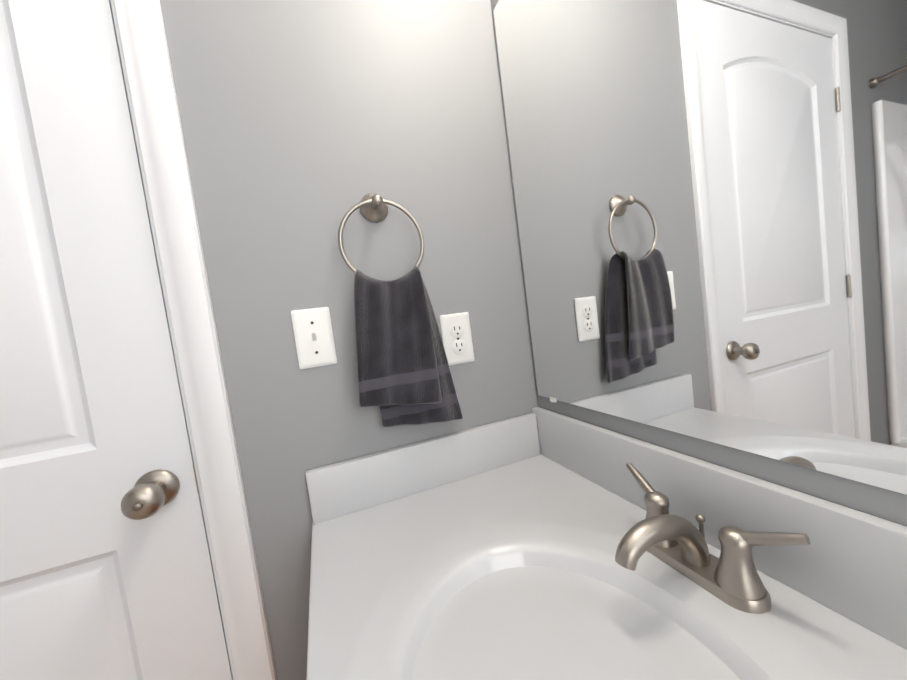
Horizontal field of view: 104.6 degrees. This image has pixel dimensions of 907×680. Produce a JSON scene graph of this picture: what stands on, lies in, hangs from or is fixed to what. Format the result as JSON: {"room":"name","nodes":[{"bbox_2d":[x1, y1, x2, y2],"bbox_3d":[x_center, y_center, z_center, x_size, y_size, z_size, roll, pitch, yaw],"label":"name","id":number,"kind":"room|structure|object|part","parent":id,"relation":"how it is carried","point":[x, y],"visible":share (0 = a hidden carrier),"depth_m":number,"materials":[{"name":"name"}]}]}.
{"room":"bathroom","nodes":[
{"label":"bathroom","id":0,"kind":"room"},
{"bbox_2d":[160,0,537,679],"bbox_3d":[-1.041,0.031,0.484,2.585,2.430,0.120,-9,4,-21],"label":"wall","id":1,"kind":"structure","parent":0,"point":[308,126],"depth_m":0.72,"materials":[{"name":"grey paint"}]},
{"bbox_2d":[0,0,232,679],"bbox_3d":[-0.851,0.201,0.475,0.805,2.030,0.112,-9,4,-21],"label":"door","id":2,"kind":"structure","parent":1,"relation":"in","point":[106,570],"depth_m":0.59,"materials":[{"name":"white wood"}]},
{"bbox_3d":[-0.505,0.262,0.604,0.092,0.066,0.104,-9,4,-21],"label":"door knob","id":3,"kind":"part","parent":2,"relation":"part of","materials":[{"name":"silver metal"}]},
{"bbox_2d":[110,0,276,679],"bbox_3d":[-0.881,0.168,0.537,0.950,2.111,0.138,-9,4,-21],"label":"door frame","id":4,"kind":"structure","parent":1,"relation":"attached to","point":[149,78],"depth_m":0.63,"materials":[{"name":"white wood"}]},
{"bbox_2d":[291,307,336,368],"bbox_3d":[-0.278,-0.005,0.701,0.072,0.118,0.018,-9,4,-21],"label":"switch plate","id":5,"kind":"object","parent":1,"relation":"attached to","point":[314,338],"visible":1,"depth_m":0.70,"materials":[{"name":"white plastic"}]},
{"bbox_2d":[338,193,462,426],"bbox_3d":[-0.112,-0.059,0.734,0.222,0.514,0.075,-9,4,-21],"label":"towel ring","id":6,"kind":"object","parent":1,"relation":"attached to","point":[404,376],"visible":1,"depth_m":0.71,"materials":[{"name":"grey fabric"}]},
{"bbox_2d":[354,265,462,426],"bbox_3d":[-0.098,0.021,0.731,0.227,0.354,0.059,-9,4,-21],"label":"towel","id":7,"kind":"object","parent":6,"relation":"hanging from","point":[403,369],"depth_m":0.71,"materials":[{"name":"grey fabric"}]},
{"bbox_2d":[440,312,474,365],"bbox_3d":[0.010,-0.003,0.817,0.072,0.118,0.009,-9,4,-21],"label":"electrical outlet plate","id":8,"kind":"object","parent":1,"relation":"attached to","point":[457,337],"visible":0.94,"depth_m":0.81,"materials":[{"name":"white plastic"}]},
{"bbox_2d":[490,0,906,526],"bbox_3d":[0.813,-0.143,-0.609,0.120,2.430,3.486,-9,4,-21],"label":"wall","id":9,"kind":"structure","parent":0,"point":[888,505],"depth_m":0.46,"materials":[{"name":"grey paint"}]},
{"bbox_2d":[493,0,906,494],"bbox_3d":[0.327,-0.314,0.407,0.009,0.942,0.964,-9,4,-21],"label":"mirror","id":10,"kind":"object","parent":9,"relation":"attached to","point":[711,201],"visible":1,"depth_m":0.44,"materials":[{"name":"silver metal"}]},
{"bbox_3d":[-0.276,1.282,-1.010,2.825,0.060,3.486,-9,4,-21],"label":"floor","id":11,"kind":"structure","parent":0,"visible":0},
{"bbox_2d":[306,407,906,679],"bbox_3d":[0.337,0.661,-0.026,0.574,0.888,1.830,-9,4,-21],"label":"bathroom vanity","id":12,"kind":"object","parent":11,"relation":"on","point":[538,543],"visible":1,"depth_m":0.46,"materials":[{"name":"white ceramic"}]},
{"bbox_2d":[614,462,810,615],"bbox_3d":[0.267,0.259,0.441,0.154,0.103,0.226,-9,4,-21],"label":"faucet","id":13,"kind":"object","parent":12,"relation":"on","point":[663,553],"depth_m":0.42,"materials":[{"name":"silver metal"}]}
]}

